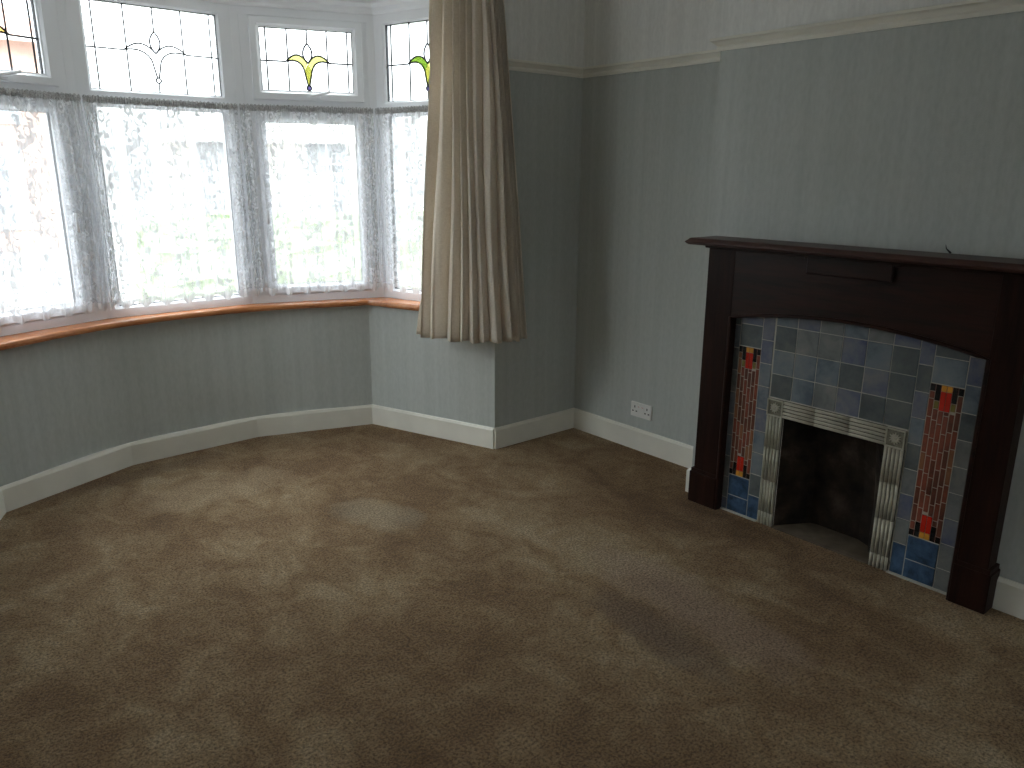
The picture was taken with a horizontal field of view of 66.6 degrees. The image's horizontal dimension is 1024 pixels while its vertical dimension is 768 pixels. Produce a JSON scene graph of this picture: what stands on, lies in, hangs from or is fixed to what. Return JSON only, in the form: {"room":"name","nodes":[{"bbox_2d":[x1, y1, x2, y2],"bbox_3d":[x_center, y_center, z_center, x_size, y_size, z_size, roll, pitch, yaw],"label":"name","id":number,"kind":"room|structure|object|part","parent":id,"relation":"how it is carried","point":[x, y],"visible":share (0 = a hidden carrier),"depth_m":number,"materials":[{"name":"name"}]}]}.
{"room":"living room","nodes":[
{"label":"living room","id":0,"kind":"room"},
{"bbox_2d":[0,305,494,486],"bbox_3d":[-1.506,0.098,4.049,2.868,0.770,1.204,-12,20,-38],"label":"wall","id":1,"kind":"structure","parent":0,"point":[66,399],"depth_m":4.46,"materials":[{"name":"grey paint"}]},
{"bbox_2d":[0,0,106,335],"bbox_3d":[-2.323,-1.028,3.542,0.147,1.602,0.853,9,17,29],"label":"window","id":2,"kind":"structure","parent":1,"relation":"in","point":[49,18],"depth_m":3.70,"materials":[{"name":"white plastic"}]},
{"bbox_3d":[-2.248,-1.383,3.466,0.040,0.040,0.117,9,17,29],"label":"handle","id":3,"kind":"part","parent":2,"relation":"part of","materials":[{"name":"white plastic"}]},
{"bbox_3d":[-2.321,-1.552,3.402,0.064,0.428,0.603,9,17,29],"label":"sash","id":4,"kind":"part","parent":2,"relation":"part of","materials":[{"name":"white plastic"}]},
{"bbox_3d":[-2.325,-0.794,3.608,0.064,1.013,0.603,9,17,29],"label":"sash","id":5,"kind":"part","parent":2,"relation":"part of","materials":[{"name":"white plastic"}]},
{"bbox_2d":[0,87,107,325],"bbox_3d":[-2.270,-0.806,3.590,0.029,1.058,0.776,9,17,29],"label":"curtain","id":6,"kind":"object","parent":2,"relation":"hanging from","point":[46,314],"visible":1,"depth_m":3.69,"materials":[{"name":"white fabric"}]},
{"bbox_3d":[-2.141,-0.801,3.821,0.039,0.110,0.022,9,17,29],"label":"handle","id":7,"kind":"part","parent":2,"relation":"part of","materials":[{"name":"white plastic"}]},
{"bbox_2d":[64,0,252,318],"bbox_3d":[-1.840,-1.194,4.136,0.853,1.615,0.089,-12,20,-38],"label":"window","id":8,"kind":"structure","parent":1,"relation":"in","point":[219,12],"depth_m":4.06,"materials":[{"name":"white plastic"}]},
{"bbox_2d":[82,94,251,309],"bbox_3d":[-1.789,-0.953,4.137,0.761,1.058,0.033,-12,20,-38],"label":"curtain","id":9,"kind":"object","parent":8,"relation":"hanging from","point":[146,301],"visible":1,"depth_m":4.11,"materials":[{"name":"white fabric"}]},
{"bbox_2d":[0,297,419,350],"bbox_3d":[-1.484,-0.280,3.925,2.930,0.034,1.153,-12,20,-38],"label":"trim","id":10,"kind":"structure","parent":1,"relation":"on","point":[32,337],"depth_m":4.24,"materials":[{"name":"brown wood"}]},
{"bbox_2d":[0,404,493,519],"bbox_3d":[-1.471,0.421,4.090,2.700,0.125,1.102,-12,20,-38],"label":"baseboard","id":11,"kind":"structure","parent":1,"relation":"attached to","point":[25,491],"depth_m":4.52,"materials":[{"name":"beige paint"}]},
{"bbox_2d":[228,4,383,303],"bbox_3d":[-1.154,-1.281,4.493,0.842,1.602,0.147,-5,16,-20],"label":"window","id":12,"kind":"structure","parent":1,"relation":"in","point":[245,21],"depth_m":4.38,"materials":[{"name":"white plastic"}]},
{"bbox_3d":[-1.388,-0.964,4.430,0.022,0.110,0.039,-5,16,-20],"label":"handle","id":13,"kind":"part","parent":12,"relation":"part of","materials":[{"name":"white plastic"}]},
{"bbox_3d":[-1.143,-1.806,4.355,0.607,0.428,0.064,-5,16,-20],"label":"sash","id":14,"kind":"part","parent":12,"relation":"part of","materials":[{"name":"white plastic"}]},
{"bbox_2d":[239,103,379,296],"bbox_3d":[-1.146,-1.050,4.503,0.730,1.058,0.034,-5,16,-20],"label":"curtain","id":15,"kind":"object","parent":12,"relation":"hanging from","point":[271,109],"visible":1,"depth_m":4.49,"materials":[{"name":"white fabric"}]},
{"bbox_3d":[-1.147,-1.048,4.561,0.607,1.013,0.064,-5,16,-20],"label":"sash","id":16,"kind":"part","parent":12,"relation":"part of","materials":[{"name":"white plastic"}]},
{"bbox_3d":[-1.084,-1.623,4.367,0.117,0.040,0.040,-5,16,-20],"label":"handle","id":17,"kind":"part","parent":12,"relation":"part of","materials":[{"name":"white plastic"}]},
{"bbox_2d":[0,424,1023,767],"bbox_3d":[0.284,1.101,2.090,4.180,0.120,6.720,-12,20,-38],"label":"floor","id":18,"kind":"structure","parent":0,"point":[370,595],"depth_m":2.73,"materials":[{"name":"beige carpet"}]},
{"bbox_2d":[720,317,985,594],"bbox_3d":[1.405,0.207,3.276,0.196,0.992,1.048,-12,20,-38],"label":"insert","id":19,"kind":"object","parent":18,"relation":"on","point":[854,442],"visible":0.96,"depth_m":3.19,"materials":[{"name":"tile"}]},
{"bbox_2d":[685,236,1023,614],"bbox_3d":[1.290,0.092,3.160,0.202,1.274,1.401,-12,20,-38],"label":"fireplace surround","id":20,"kind":"object","parent":18,"relation":"on","point":[972,305],"visible":0.98,"depth_m":2.87,"materials":[{"name":"brown wood"}]},
{"bbox_2d":[685,236,1023,273],"bbox_3d":[1.292,-0.508,2.997,0.202,0.029,1.401,-12,20,-38],"label":"mantel shelf","id":21,"kind":"object","parent":20,"relation":"attached to","point":[960,262],"depth_m":2.89,"materials":[{"name":"brown wood"}]},
{"bbox_3d":[1.329,-0.494,3.036,0.102,0.018,1.329,-12,20,-38],"label":"shelf moulding","id":22,"kind":"part","parent":20,"relation":"part of","materials":[{"name":"brown wood"}]},
{"bbox_2d":[494,408,574,448],"bbox_3d":[0.148,0.263,4.700,0.642,0.125,0.018,-12,20,-38],"label":"baseboard","id":23,"kind":"structure","parent":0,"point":[525,430],"depth_m":4.67,"materials":[{"name":"beige paint"}]},
{"bbox_2d":[495,0,584,427],"bbox_3d":[0.158,-0.965,4.462,0.757,2.620,0.120,-12,20,-38],"label":"wall","id":24,"kind":"structure","parent":0,"point":[535,375],"depth_m":4.42,"materials":[{"name":"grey paint"}]},
{"bbox_2d":[200,0,428,14],"bbox_3d":[-1.485,-1.875,3.498,2.932,0.064,1.192,-12,20,-38],"label":"trim","id":25,"kind":"structure","parent":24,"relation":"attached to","point":[374,7],"depth_m":4.27,"materials":[{"name":"white paint"}]},
{"bbox_2d":[373,7,429,300],"bbox_3d":[-0.407,-1.265,4.420,0.918,1.615,0.090,10,18,32],"label":"window","id":26,"kind":"structure","parent":24,"relation":"in","point":[383,23],"depth_m":4.44,"materials":[{"name":"white plastic"}]},
{"bbox_2d":[375,105,427,293],"bbox_3d":[-0.468,-1.026,4.427,0.757,1.058,0.036,10,18,31],"label":"curtain","id":27,"kind":"object","parent":26,"relation":"hanging from","point":[419,109],"visible":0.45,"depth_m":4.52,"materials":[{"name":"white fabric"}]},
{"bbox_2d":[574,0,723,445],"bbox_3d":[0.799,-0.891,4.201,0.120,2.620,1.118,-12,20,-38],"label":"wall","id":28,"kind":"structure","parent":0,"point":[648,137],"depth_m":4.21,"materials":[{"name":"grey paint"}]},
{"bbox_2d":[574,408,692,467],"bbox_3d":[0.741,0.324,4.486,0.018,0.125,1.082,-12,20,-38],"label":"baseboard","id":29,"kind":"structure","parent":28,"relation":"attached to","point":[670,450],"depth_m":4.50,"materials":[{"name":"beige paint"}]},
{"bbox_2d":[631,401,651,420],"bbox_3d":[0.737,0.152,4.447,0.015,0.086,0.152,-12,20,-38],"label":"electrical socket","id":30,"kind":"object","parent":28,"relation":"attached to","point":[644,411],"visible":1,"depth_m":4.44,"materials":[{"name":"white plastic"}]},
{"bbox_2d":[692,0,1023,583],"bbox_3d":[1.541,-0.599,3.141,0.388,2.620,1.522,-12,20,-38],"label":"wall","id":31,"kind":"structure","parent":0,"point":[909,137],"depth_m":2.93,"materials":[{"name":"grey paint"}]},
{"bbox_2d":[685,467,690,491],"bbox_3d":[1.009,0.465,3.973,0.286,0.125,0.080,-12,20,-38],"label":"baseboard","id":32,"kind":"structure","parent":31,"relation":"attached to","point":[689,469],"depth_m":3.91,"materials":[{"name":"beige paint"}]},
{"bbox_2d":[992,576,1023,619],"bbox_3d":[1.932,0.760,2.905,0.286,0.125,0.153,-12,20,-38],"label":"baseboard","id":33,"kind":"structure","parent":31,"relation":"attached to","point":[1009,594],"depth_m":2.83,"materials":[{"name":"beige paint"}]},
{"bbox_3d":[-1.495,-1.978,3.563,2.879,0.100,1.080,-12,20,-38],"label":"ceiling","id":34,"kind":"structure","parent":0,"visible":0},
{"bbox_2d":[416,0,526,343],"bbox_3d":[-0.230,-1.117,4.094,0.631,1.806,0.220,2,15,5],"label":"curtain","id":35,"kind":"object","parent":34,"relation":"hanging from","point":[472,285],"visible":1,"depth_m":4.09,"materials":[{"name":"fabric"}]},
{"bbox_3d":[-0.936,0.220,0.089,0.120,2.620,5.440,-12,20,-38],"label":"wall","id":36,"kind":"structure","parent":0,"visible":0},
{"bbox_2d":[508,0,1023,77],"bbox_3d":[0.627,-0.864,1.141,3.940,0.053,5.440,-12,20,-38],"label":"trim","id":37,"kind":"structure","parent":36,"relation":"attached to","point":[969,8],"depth_m":3.09,"materials":[{"name":"beige paint"}]},
{"label":"outside","id":38,"kind":"structure","parent":0,"visible":0},
{"bbox_2d":[0,195,423,309],"bbox_3d":[4.470,-0.645,10.441,100.000,0.100,110.000,-12,20,-38],"label":"street","id":39,"kind":"structure","parent":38,"point":[401,198],"depth_m":16.78,"materials":[{"name":"white"}]},
{"bbox_2d":[0,3,64,251],"bbox_3d":[-16.511,-7.624,20.684,7.600,7.800,7.900,-11,19,-36],"label":"house","id":40,"kind":"structure","parent":39,"relation":"on","point":[21,49],"depth_m":19.75,"materials":[{"name":"brick"}]},
{"bbox_3d":[-13.027,-7.083,19.047,1.500,1.200,0.020,-11,19,-36],"label":"pane","id":41,"kind":"part","parent":40,"relation":"part of","materials":[{"name":"glass"}]},
{"bbox_3d":[-12.925,-4.934,19.720,1.000,1.900,0.020,-11,19,-36],"label":"pane","id":42,"kind":"part","parent":40,"relation":"part of","materials":[{"name":"glass"}]},
{"bbox_2d":[149,112,357,214],"bbox_3d":[-10.225,-9.584,33.321,8.600,5.000,7.900,-4,16,-16],"label":"house","id":43,"kind":"structure","parent":39,"relation":"on","point":[205,115],"depth_m":30.22,"materials":[{"name":"white plastic"}]},
{"bbox_3d":[-11.129,-8.644,29.534,1.500,1.200,0.020,-4,16,-16],"label":"pane","id":44,"kind":"part","parent":43,"relation":"part of","materials":[{"name":"glass"}]},
{"bbox_3d":[-11.135,-7.334,29.890,1.800,1.300,0.020,-4,16,-16],"label":"pane","id":45,"kind":"part","parent":43,"relation":"part of","materials":[{"name":"glass"}]},
{"bbox_3d":[-7.302,-8.933,30.660,1.500,1.200,0.020,-4,16,-16],"label":"pane","id":46,"kind":"part","parent":43,"relation":"part of","materials":[{"name":"glass"}]},
{"bbox_3d":[-7.154,-7.738,31.033,1.000,1.900,0.020,-4,16,-16],"label":"pane","id":47,"kind":"part","parent":43,"relation":"part of","materials":[{"name":"glass"}]},
{"bbox_2d":[126,208,423,300],"bbox_3d":[-1.698,-1.508,10.270,5.957,1.600,0.960,-12,20,-38],"label":"hedge","id":48,"kind":"object","parent":39,"relation":"on","point":[287,210],"visible":0.07,"depth_m":8.59,"materials":[{"name":"green plant"}]}
]}

